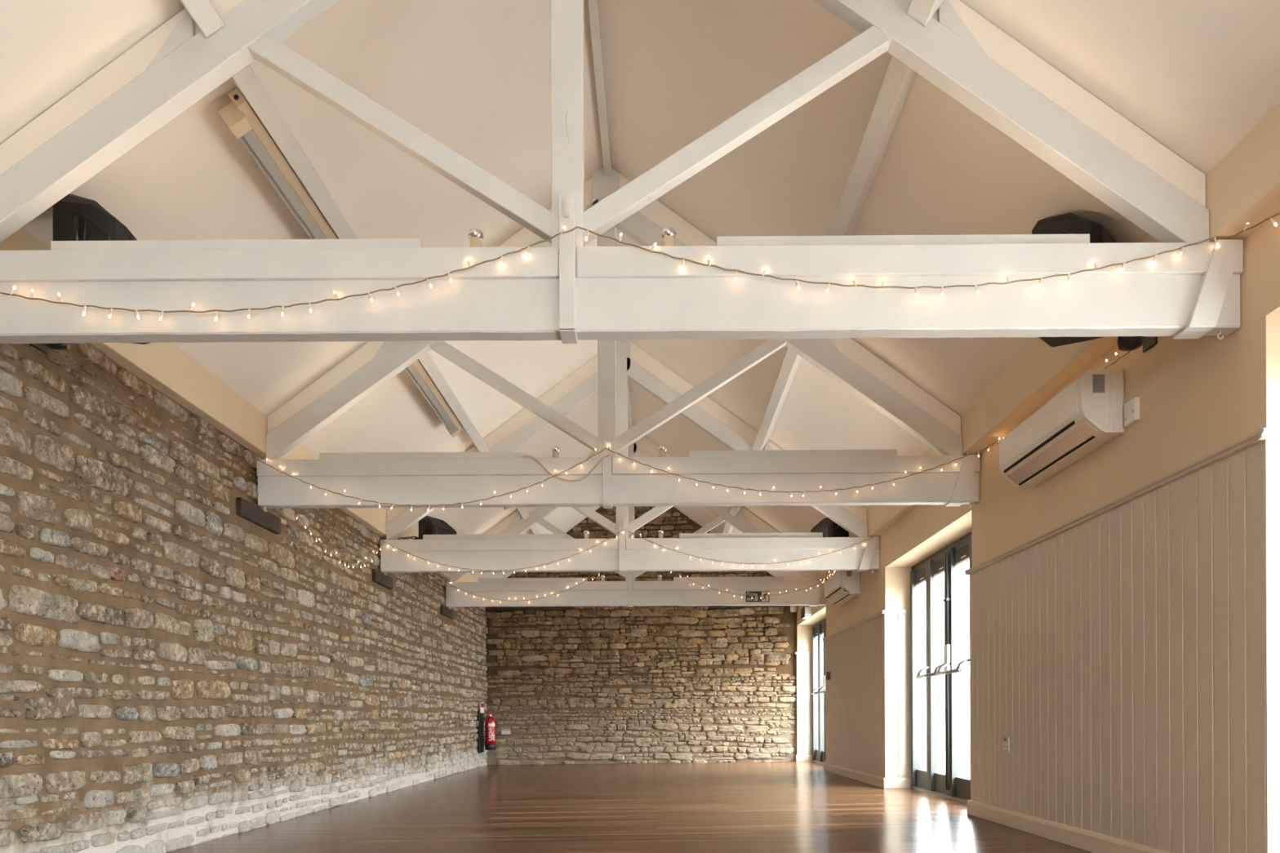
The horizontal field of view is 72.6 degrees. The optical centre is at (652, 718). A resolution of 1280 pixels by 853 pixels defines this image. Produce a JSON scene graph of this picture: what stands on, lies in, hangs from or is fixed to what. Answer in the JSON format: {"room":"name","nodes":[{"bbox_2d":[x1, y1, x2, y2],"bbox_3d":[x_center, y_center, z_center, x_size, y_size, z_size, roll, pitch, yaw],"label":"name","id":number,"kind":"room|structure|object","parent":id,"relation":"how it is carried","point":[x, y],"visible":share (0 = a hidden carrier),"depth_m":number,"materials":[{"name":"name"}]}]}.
{"room":"community hall","nodes":[
{"label":"community hall","id":0,"kind":"room"},
{"bbox_2d":[0,342,488,852],"bbox_3d":[-2.837,-0.498,4.485,0.336,2.620,19.345,0,0,0],"label":"wall","id":1,"kind":"structure","parent":0,"point":[178,670],"depth_m":4.94,"materials":[{"name":"stone"}]},
{"bbox_2d":[30,342,67,353],"bbox_3d":[-2.600,-1.659,3.734,0.299,0.200,0.100,0,0,39],"label":"bracket","id":2,"kind":"object","parent":1,"relation":"attached to","point":[61,346],"visible":0.33,"depth_m":3.68,"materials":[{"name":"black metal"}]},
{"bbox_2d":[52,193,149,344],"bbox_3d":[-2.315,-1.904,3.670,0.332,0.528,0.331,0,0,-8],"label":"loudspeaker","id":3,"kind":"object","parent":2,"relation":"attached to","point":[75,218],"visible":0.15,"depth_m":3.53,"materials":[{"name":"black plastic"}]},
{"bbox_2d":[128,235,134,240],"bbox_3d":[-2.159,-1.833,3.692,0.018,0.295,0.270,0,0,-8],"label":"grille","id":4,"kind":"object","parent":3,"relation":"attached to","point":[131,237],"depth_m":3.56,"materials":[{"name":"black metal"}]},
{"bbox_2d":[0,226,478,582],"bbox_3d":[-2.767,-1.975,4.402,0.265,0.345,19.180,0,0,0],"label":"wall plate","id":5,"kind":"object","parent":1,"relation":"on","point":[164,366],"visible":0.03,"depth_m":5.10,"materials":[{"name":"beige paint"}]},
{"bbox_2d":[397,536,419,539],"bbox_3d":[-2.479,-1.800,8.831,0.230,0.119,0.068,0,0,-22],"label":"cable","id":6,"kind":"object","parent":5,"relation":"attached to","point":[402,538],"visible":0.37,"depth_m":8.84,"materials":[{"name":"black rubber"}]},
{"bbox_2d":[235,497,280,533],"bbox_3d":[-2.709,-1.381,5.952,0.082,0.115,0.600,0,0,0],"label":"pad","id":7,"kind":"object","parent":1,"relation":"attached to","point":[245,509],"visible":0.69,"depth_m":5.88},
{"bbox_2d":[293,508,382,568],"bbox_3d":[-2.645,-1.522,7.272,0.039,0.417,2.484,0,0,0],"label":"string","id":8,"kind":"object","parent":1,"relation":"attached to","point":[305,525],"visible":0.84,"depth_m":7.28,"materials":[{"name":"brown"}]},
{"bbox_2d":[371,568,392,589],"bbox_3d":[-2.697,-1.381,8.632,0.082,0.115,0.560,0,0,0],"label":"pad","id":9,"kind":"object","parent":1,"relation":"attached to","point":[378,577],"visible":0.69,"depth_m":8.57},
{"bbox_2d":[440,604,453,618],"bbox_3d":[-2.686,-1.381,11.292,0.082,0.115,0.560,0,0,0],"label":"pad","id":10,"kind":"object","parent":1,"relation":"attached to","point":[446,611],"visible":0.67,"depth_m":11.21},
{"bbox_2d":[478,713,484,752],"bbox_3d":[-2.626,0.222,13.362,0.025,0.600,0.320,0,0,0],"label":"board","id":11,"kind":"object","parent":1,"relation":"attached to","point":[481,741],"visible":0.96,"depth_m":13.30,"materials":[{"name":"black plastic"}]},
{"bbox_2d":[480,711,495,750],"bbox_3d":[-2.505,0.180,13.311,0.223,0.592,0.166,0,0,0],"label":"fire extinguisher","id":12,"kind":"object","parent":11,"relation":"attached to","point":[490,722],"visible":1,"depth_m":13.25,"materials":[{"name":"red metal"}]},
{"bbox_2d":[488,728,494,740],"bbox_3d":[-2.439,0.237,13.246,0.095,0.192,0.015,0,0,-29],"label":"print","id":13,"kind":"object","parent":12,"relation":"attached to","point":[491,731],"depth_m":13.24,"materials":[{"name":"white paper"}]},
{"bbox_2d":[480,702,484,712],"bbox_3d":[-2.618,-0.169,13.387,0.014,0.160,0.250,0,0,0],"label":"sign","id":14,"kind":"object","parent":1,"relation":"attached to","point":[482,704],"visible":1,"depth_m":13.35,"materials":[{"name":"white plastic"}]},
{"bbox_2d":[256,166,980,511],"bbox_3d":[-0.236,-2.591,5.926,4.894,2.334,0.123,0,0,0],"label":"roof truss","id":15,"kind":"object","parent":1,"relation":"attached to","point":[402,478],"visible":0.85,"depth_m":5.90,"materials":[{"name":"white wood"}]},
{"bbox_2d":[551,446,559,457],"bbox_3d":[-0.659,-1.809,5.938,0.059,0.087,0.059,0,0,0],"label":"spotlight","id":16,"kind":"object","parent":15,"relation":"attached to","point":[555,450],"visible":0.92,"depth_m":5.92,"materials":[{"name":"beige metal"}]},
{"bbox_2d":[521,454,608,481],"bbox_3d":[-0.587,-1.691,5.872,0.594,0.180,0.026,0,0,3],"label":"cable","id":17,"kind":"object","parent":15,"relation":"hanging from","point":[531,456],"visible":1,"depth_m":5.87,"materials":[{"name":"beige plastic"}]},
{"bbox_2d":[257,443,994,511],"bbox_3d":[-0.230,-1.625,5.857,4.881,0.442,0.254,0,0,3],"label":"string","id":18,"kind":"object","parent":15,"relation":"attached to","point":[988,446],"visible":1,"depth_m":5.85,"materials":[{"name":"brown"}]},
{"bbox_2d":[658,445,666,457],"bbox_3d":[0.073,-1.812,5.935,0.059,0.087,0.059,0,0,0],"label":"spotlight","id":19,"kind":"object","parent":15,"relation":"attached to","point":[662,449],"visible":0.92,"depth_m":5.92,"materials":[{"name":"silver metal"}]},
{"bbox_2d":[0,0,1243,343],"bbox_3d":[-0.248,-2.591,3.297,4.894,2.334,0.123,0,0,0],"label":"roof truss","id":20,"kind":"object","parent":1,"relation":"attached to","point":[568,291],"visible":0.98,"depth_m":3.27,"materials":[{"name":"white paint"}]},
{"bbox_2d":[467,228,483,247],"bbox_3d":[-0.670,-1.809,3.308,0.059,0.087,0.059,0,0,0],"label":"spotlight","id":21,"kind":"object","parent":20,"relation":"attached to","point":[476,236],"visible":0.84,"depth_m":3.29,"materials":[{"name":"silver metal"}]},
{"bbox_2d":[0,213,1279,320],"bbox_3d":[-0.163,-1.664,3.214,4.941,0.349,0.911,0,0,11],"label":"string","id":22,"kind":"object","parent":20,"relation":"attached to","point":[1270,218],"visible":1,"depth_m":3.24,"materials":[{"name":"brown"}]},
{"bbox_2d":[660,227,675,245],"bbox_3d":[0.061,-1.812,3.305,0.059,0.087,0.059,0,0,0],"label":"spotlight","id":23,"kind":"object","parent":20,"relation":"attached to","point":[668,235],"visible":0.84,"depth_m":3.28,"materials":[{"name":"silver metal"}]},
{"bbox_2d":[996,336,1146,444],"bbox_3d":[2.137,-1.706,4.442,0.072,0.135,2.143,0,0,1],"label":"string","id":24,"kind":"object","parent":20,"relation":"hanging from","point":[1116,353],"visible":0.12,"depth_m":4.00,"materials":[{"name":"brown"}]},
{"bbox_2d":[380,339,879,575],"bbox_3d":[-0.225,-2.591,8.566,4.894,2.334,0.123,0,0,0],"label":"roof truss","id":25,"kind":"object","parent":1,"relation":"attached to","point":[497,552],"visible":0.88,"depth_m":8.54,"materials":[{"name":"white wood"}]},
{"bbox_2d":[583,530,589,538],"bbox_3d":[-0.647,-1.809,8.578,0.059,0.087,0.059,0,0,0],"label":"spotlight","id":26,"kind":"object","parent":25,"relation":"attached to","point":[586,533],"visible":1,"depth_m":8.56,"materials":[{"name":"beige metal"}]},
{"bbox_2d":[380,529,875,573],"bbox_3d":[-0.243,-1.636,8.506,4.836,0.433,0.027,0,0,0],"label":"string","id":27,"kind":"object","parent":25,"relation":"attached to","point":[387,544],"visible":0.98,"depth_m":8.51,"materials":[{"name":"brown"}]},
{"bbox_2d":[657,529,663,537],"bbox_3d":[0.084,-1.812,8.575,0.059,0.087,0.059,0,0,0],"label":"spotlight","id":28,"kind":"object","parent":25,"relation":"attached to","point":[660,532],"visible":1,"depth_m":8.55,"materials":[{"name":"silver metal"}]},
{"bbox_2d":[445,427,826,608],"bbox_3d":[-0.213,-2.591,11.226,4.894,2.334,0.123,0,0,0],"label":"roof truss","id":29,"kind":"object","parent":1,"relation":"attached to","point":[682,591],"visible":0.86,"depth_m":11.20,"materials":[{"name":"white wood"}]},
{"bbox_2d":[600,574,604,581],"bbox_3d":[-0.636,-1.809,11.238,0.059,0.087,0.059,0,0,0],"label":"spotlight","id":30,"kind":"object","parent":29,"relation":"attached to","point":[602,576],"visible":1,"depth_m":11.22,"materials":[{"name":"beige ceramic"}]},
{"bbox_2d":[446,570,837,601],"bbox_3d":[-0.031,-1.770,11.035,5.050,0.547,1.431,0,0,19],"label":"string","id":31,"kind":"object","parent":29,"relation":"attached to","point":[834,571],"visible":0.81,"depth_m":11.15,"materials":[{"name":"brown"}]},
{"bbox_2d":[657,574,662,581],"bbox_3d":[0.096,-1.812,11.235,0.059,0.087,0.059,0,0,0],"label":"spotlight","id":32,"kind":"object","parent":29,"relation":"attached to","point":[660,576],"visible":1,"depth_m":11.21,"materials":[{"name":"beige metal"}]},
{"bbox_2d":[746,591,768,602],"bbox_3d":[1.354,-1.568,11.185,0.300,0.136,0.015,0,0,0],"label":"exit sign","id":33,"kind":"object","parent":29,"relation":"attached to","point":[757,597],"visible":1,"depth_m":11.18,"materials":[{"name":"teal plastic"}]},
{"bbox_3d":[-2.525,-1.839,9.047,0.292,0.140,0.129,0,0,0],"label":"bracket","id":34,"kind":"object","parent":1,"relation":"attached to","visible":0},
{"bbox_2d":[418,515,456,539],"bbox_3d":[-2.237,-1.839,8.989,0.332,0.528,0.331,0,0,30],"label":"loudspeaker","id":35,"kind":"object","parent":34,"relation":"attached to","point":[428,525],"visible":0.34,"depth_m":8.88,"materials":[{"name":"black plastic"}]},
{"bbox_2d":[437,528,456,534],"bbox_3d":[-2.101,-1.768,8.910,0.018,0.295,0.270,0,0,30],"label":"grille","id":36,"kind":"object","parent":35,"relation":"attached to","point":[440,531],"depth_m":8.90,"materials":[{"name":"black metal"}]},
{"bbox_2d":[0,0,628,580],"bbox_3d":[-1.678,-2.825,4.557,2.750,2.116,19.500,0,0,0],"label":"ceiling","id":37,"kind":"structure","parent":0,"point":[473,76],"depth_m":4.45,"materials":[{"name":"paint"}]},
{"bbox_2d":[179,0,224,37],"bbox_3d":[-1.706,-2.654,0.042,0.165,0.186,6.468,0,0,0],"label":"purlin","id":38,"kind":"object","parent":37,"relation":"attached to","point":[202,12],"visible":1,"depth_m":3.20,"materials":[{"name":"white paint"}]},
{"bbox_2d":[231,64,357,239],"bbox_3d":[-1.686,-2.654,4.630,0.165,0.186,2.553,0,0,0],"label":"purlin","id":39,"kind":"object","parent":37,"relation":"attached to","point":[246,80],"visible":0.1,"depth_m":3.95,"materials":[{"name":"white paint"}]},
{"bbox_2d":[217,88,337,239],"bbox_3d":[-1.762,-2.562,4.466,0.136,0.152,1.664,0,0,0],"label":"strip light","id":40,"kind":"object","parent":39,"relation":"attached to","point":[237,115],"visible":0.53,"depth_m":3.98,"materials":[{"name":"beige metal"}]},
{"bbox_2d":[238,128,327,239],"bbox_3d":[-1.770,-2.545,4.468,0.103,0.105,1.480,0,0,0],"label":"diffuser","id":41,"kind":"object","parent":40,"relation":"attached to","point":[256,142],"depth_m":4.10,"materials":[{"name":"grey plastic"}]},
{"bbox_2d":[417,351,489,452],"bbox_3d":[-1.675,-2.654,7.265,0.165,0.186,2.563,0,0,0],"label":"purlin","id":42,"kind":"object","parent":37,"relation":"attached to","point":[426,361],"visible":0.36,"depth_m":7.07,"materials":[{"name":"white paint"}]},
{"bbox_2d":[404,360,462,437],"bbox_3d":[-1.751,-2.562,6.906,0.136,0.152,1.664,0,0,0],"label":"strip light","id":43,"kind":"object","parent":42,"relation":"attached to","point":[416,372],"visible":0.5,"depth_m":6.86,"materials":[{"name":"beige plastic"}]},
{"bbox_2d":[515,506,529,519],"bbox_3d":[-1.663,-2.655,9.915,0.165,0.186,2.583,0,0,0],"label":"purlin","id":44,"kind":"object","parent":37,"relation":"attached to","point":[522,510],"visible":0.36,"depth_m":10.90,"materials":[{"name":"white paint"}]},
{"bbox_2d":[529,524,541,533],"bbox_3d":[-1.652,-2.655,12.420,0.165,0.186,2.273,0,0,0],"label":"purlin","id":45,"kind":"object","parent":37,"relation":"attached to","point":[534,529],"visible":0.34,"depth_m":11.94,"materials":[{"name":"white paint"}]},
{"bbox_2d":[164,761,1093,852],"bbox_3d":[-0.057,0.786,4.450,5.460,0.229,19.300,0,0,0],"label":"floor","id":46,"kind":"structure","parent":0,"point":[737,806],"depth_m":6.11,"materials":[{"name":"brown wood"}]},
{"bbox_2d":[485,506,796,764],"bbox_3d":[-0.053,-1.493,13.884,5.448,4.587,0.364,0,0,5],"label":"wall","id":47,"kind":"structure","parent":0,"point":[660,684],"depth_m":13.75,"materials":[{"name":"stone"}]},
{"bbox_2d":[501,728,510,734],"bbox_3d":[-2.338,0.210,13.899,0.150,0.090,0.019,0,0,0],"label":"wall socket","id":48,"kind":"object","parent":47,"relation":"attached to","point":[504,731],"visible":1,"depth_m":13.89,"materials":[{"name":"white plastic"}]},
{"bbox_2d":[488,606,573,611],"bbox_3d":[-1.927,-1.759,13.881,1.368,0.065,0.055,0,0,5],"label":"board","id":49,"kind":"object","parent":47,"relation":"attached to","point":[495,608],"visible":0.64,"depth_m":13.86,"materials":[{"name":"brown wood"}]},
{"bbox_2d":[709,605,789,608],"bbox_3d":[1.517,-1.774,13.606,1.238,0.065,0.055,0,0,5],"label":"board","id":50,"kind":"object","parent":47,"relation":"attached to","point":[710,606],"visible":0.43,"depth_m":13.59,"materials":[{"name":"brown wood"}]},
{"bbox_2d":[598,0,1279,580],"bbox_3d":[1.153,-2.787,4.545,2.910,2.216,19.500,0,0,0],"label":"ceiling","id":51,"kind":"structure","parent":0,"point":[1196,77],"depth_m":4.32,"materials":[{"name":"paint"}]},
{"bbox_2d":[587,0,632,428],"bbox_3d":[-0.308,-3.720,4.251,0.048,0.082,18.700,0,0,0],"label":"board","id":52,"kind":"object","parent":51,"relation":"attached to","point":[593,10],"visible":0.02,"depth_m":5.11,"materials":[{"name":"white paint"}]},
{"bbox_2d":[722,522,733,533],"bbox_3d":[1.077,-2.687,12.408,0.165,0.186,2.273,0,0,0],"label":"purlin","id":53,"kind":"object","parent":51,"relation":"attached to","point":[728,528],"visible":0.32,"depth_m":12.03,"materials":[{"name":"white paint"}]},
{"bbox_2d":[728,506,742,516],"bbox_3d":[1.066,-2.687,9.903,0.165,0.186,2.583,0,0,0],"label":"purlin","id":54,"kind":"object","parent":51,"relation":"attached to","point":[734,510],"visible":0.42,"depth_m":10.96,"materials":[{"name":"white paint"}]},
{"bbox_2d":[751,347,802,450],"bbox_3d":[1.055,-2.686,7.253,0.165,0.186,2.563,0,0,0],"label":"purlin","id":55,"kind":"object","parent":51,"relation":"attached to","point":[791,362],"visible":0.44,"depth_m":7.12,"materials":[{"name":"white paint"}]},
{"bbox_2d":[810,517,848,537],"bbox_3d":[1.849,-1.857,8.971,0.332,0.528,0.331,0,0,-30],"label":"loudspeaker","id":56,"kind":"object","parent":51,"relation":"hanging from","point":[828,527],"visible":0.37,"depth_m":8.84,"materials":[{"name":"black plastic"}]},
{"bbox_2d":[811,527,828,537],"bbox_3d":[1.713,-1.785,8.893,0.018,0.295,0.270,0,0,-30],"label":"grille","id":57,"kind":"object","parent":56,"relation":"attached to","point":[824,530],"depth_m":8.83,"materials":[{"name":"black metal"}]},
{"bbox_2d":[827,56,916,235],"bbox_3d":[1.043,-2.686,4.618,0.165,0.186,2.553,0,0,0],"label":"purlin","id":58,"kind":"object","parent":51,"relation":"attached to","point":[899,79],"visible":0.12,"depth_m":3.98,"materials":[{"name":"white paint"}]},
{"bbox_2d":[906,0,943,26],"bbox_3d":[1.023,-2.686,0.030,0.165,0.186,6.468,0,0,0],"label":"purlin","id":59,"kind":"object","parent":51,"relation":"attached to","point":[921,11],"visible":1,"depth_m":3.21,"materials":[{"name":"white paint"}]},
{"bbox_2d":[1031,213,1116,346],"bbox_3d":[1.865,-1.962,3.841,0.331,0.528,0.332,0,0,-45],"label":"loudspeaker","id":60,"kind":"object","parent":51,"relation":"hanging from","point":[1068,223],"visible":0.22,"depth_m":3.73,"materials":[{"name":"black plastic"}]},
{"bbox_2d":[1102,231,1114,243],"bbox_3d":[1.975,-1.891,3.729,0.270,0.295,0.018,0,0,-45],"label":"grille","id":61,"kind":"object","parent":60,"relation":"attached to","point":[1107,238],"depth_m":3.65,"materials":[{"name":"black metal"}]},
{"bbox_2d":[796,209,1279,852],"bbox_3d":[2.381,-0.691,4.490,0.352,2.960,19.400,0,0,0],"label":"wall","id":62,"kind":"structure","parent":0,"point":[1127,657],"depth_m":4.03,"materials":[{"name":"beige paint"}]},
{"bbox_2d":[790,605,796,612],"bbox_3d":[2.191,-1.705,13.498,0.110,0.100,0.114,0,0,0],"label":"bell","id":63,"kind":"object","parent":62,"relation":"attached to","point":[793,608],"visible":0.89,"depth_m":13.45,"materials":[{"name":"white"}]},
{"bbox_2d":[800,606,811,619],"bbox_3d":[2.193,-1.505,12.409,0.105,0.150,0.344,0,0,0],"label":"exit light","id":64,"kind":"object","parent":62,"relation":"attached to","point":[806,612],"visible":1,"depth_m":12.24,"materials":[{"name":"white plastic"}]},
{"bbox_2d":[802,614,809,618],"bbox_3d":[2.186,-1.450,12.406,0.080,0.030,0.270,0,0,0],"label":"diffuser","id":65,"kind":"object","parent":64,"relation":"attached to","point":[804,616],"depth_m":12.27,"materials":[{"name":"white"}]},
{"bbox_2d":[814,628,817,636],"bbox_3d":[2.517,-1.320,13.202,0.022,0.107,0.417,0,0,0],"label":"blind","id":66,"kind":"object","parent":62,"relation":"attached to","point":[815,629],"depth_m":13.29,"materials":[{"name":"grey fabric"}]},
{"bbox_2d":[811,617,826,764],"bbox_3d":[2.515,-0.391,12.384,0.314,2.120,2.290,0,0,0],"label":"door","id":67,"kind":"structure","parent":62,"relation":"in","point":[819,629],"depth_m":12.91,"materials":[{"name":"grey"}]},
{"bbox_2d":[825,671,830,679],"bbox_3d":[2.208,-0.540,10.960,0.048,0.100,0.090,0,0,0],"label":"fire alarm sounder","id":68,"kind":"object","parent":62,"relation":"attached to","point":[827,673],"visible":1,"depth_m":10.91,"materials":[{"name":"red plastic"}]},
{"bbox_2d":[823,570,860,605],"bbox_3d":[2.132,-1.489,9.824,0.207,0.300,0.994,0,0,0],"label":"air conditioner","id":69,"kind":"object","parent":62,"relation":"attached to","point":[842,586],"visible":0.78,"depth_m":9.48,"materials":[{"name":"white plastic"}]},
{"bbox_2d":[915,568,925,583],"bbox_3d":[2.494,-1.319,8.003,0.022,0.107,0.414,0,0,0],"label":"blind","id":70,"kind":"object","parent":62,"relation":"attached to","point":[920,572],"depth_m":8.04,"materials":[{"name":"grey fabric"}]},
{"bbox_2d":[933,557,944,574],"bbox_3d":[2.492,-1.319,7.460,0.022,0.107,0.414,0,0,0],"label":"blind","id":71,"kind":"object","parent":62,"relation":"attached to","point":[939,562],"depth_m":7.53,"materials":[{"name":"grey fabric"}]},
{"bbox_2d":[910,531,972,804],"bbox_3d":[2.493,-0.391,7.189,0.314,2.120,2.280,0,0,0],"label":"door","id":72,"kind":"structure","parent":62,"relation":"in","point":[948,560],"depth_m":7.67,"materials":[{"name":"glass"},{"name":"grey painted metal"},{"name":"satin steel"}]},
{"bbox_2d":[955,543,968,564],"bbox_3d":[2.489,-1.319,6.918,0.022,0.107,0.414,0,0,0],"label":"blind","id":73,"kind":"object","parent":62,"relation":"attached to","point":[962,551],"depth_m":6.96,"materials":[{"name":"grey fabric"}]},
{"bbox_2d":[795,755,1173,852],"bbox_3d":[2.336,0.616,5.719,0.280,0.100,15.602,0,0,0],"label":"baseboard","id":74,"kind":"structure","parent":62,"relation":"attached to","point":[1086,840],"depth_m":5.03,"materials":[{"name":"beige paint"}]},
{"bbox_2d":[1002,736,1009,752],"bbox_3d":[2.202,0.160,5.420,0.019,0.098,0.086,0,0,0],"label":"wall socket","id":75,"kind":"object","parent":62,"relation":"attached to","point":[1006,740],"visible":1,"depth_m":5.40,"materials":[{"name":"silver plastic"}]},
{"bbox_2d":[795,427,1279,654],"bbox_3d":[2.325,-1.019,5.721,0.286,0.038,15.602,0,0,0],"label":"rail","id":76,"kind":"object","parent":62,"relation":"attached to","point":[1261,434],"visible":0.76,"depth_m":3.99,"materials":[{"name":"beige paint"}]},
{"bbox_2d":[795,102,1279,580],"bbox_3d":[2.162,-1.980,4.266,0.135,0.380,18.950,0,0,0],"label":"box","id":77,"kind":"object","parent":62,"relation":"attached to","point":[1242,188],"visible":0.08,"depth_m":4.34,"materials":[{"name":"beige paint"}]},
{"bbox_2d":[999,368,1124,488],"bbox_3d":[2.109,-1.489,4.564,0.207,0.300,0.994,0,0,0],"label":"air conditioner","id":78,"kind":"object","parent":62,"relation":"attached to","point":[1088,413],"visible":1,"depth_m":4.30,"materials":[{"name":"beige plastic"}]},
{"bbox_2d":[1124,396,1139,426],"bbox_3d":[2.200,-1.407,3.994,0.025,0.105,0.097,0,0,0],"label":"switch box","id":79,"kind":"object","parent":62,"relation":"attached to","point":[1131,408],"visible":1,"depth_m":3.97,"materials":[{"name":"white plastic"}]},
{"bbox_2d":[1116,336,1157,352],"bbox_3d":[2.121,-1.679,3.783,0.276,0.200,0.100,0,0,-36],"label":"bracket","id":80,"kind":"object","parent":62,"relation":"attached to","point":[1124,343],"visible":0.55,"depth_m":3.72,"materials":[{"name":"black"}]},
{"label":"outside","id":81,"kind":"structure","parent":0,"visible":0},
{"bbox_2d":[921,742,970,778],"bbox_3d":[3.030,0.827,5.987,22.000,0.220,40.000,0,0,0],"label":"ground","id":82,"kind":"structure","parent":81,"point":[966,753],"depth_m":15.34,"materials":[{"name":"white"}]},
{"bbox_2d":[967,676,969,750],"bbox_3d":[6.666,-0.104,7.221,0.070,1.550,22.500,0,0,0],"label":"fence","id":83,"kind":"object","parent":82,"relation":"on","point":[968,677],"visible":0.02,"depth_m":18.38,"materials":[{"name":"white"}]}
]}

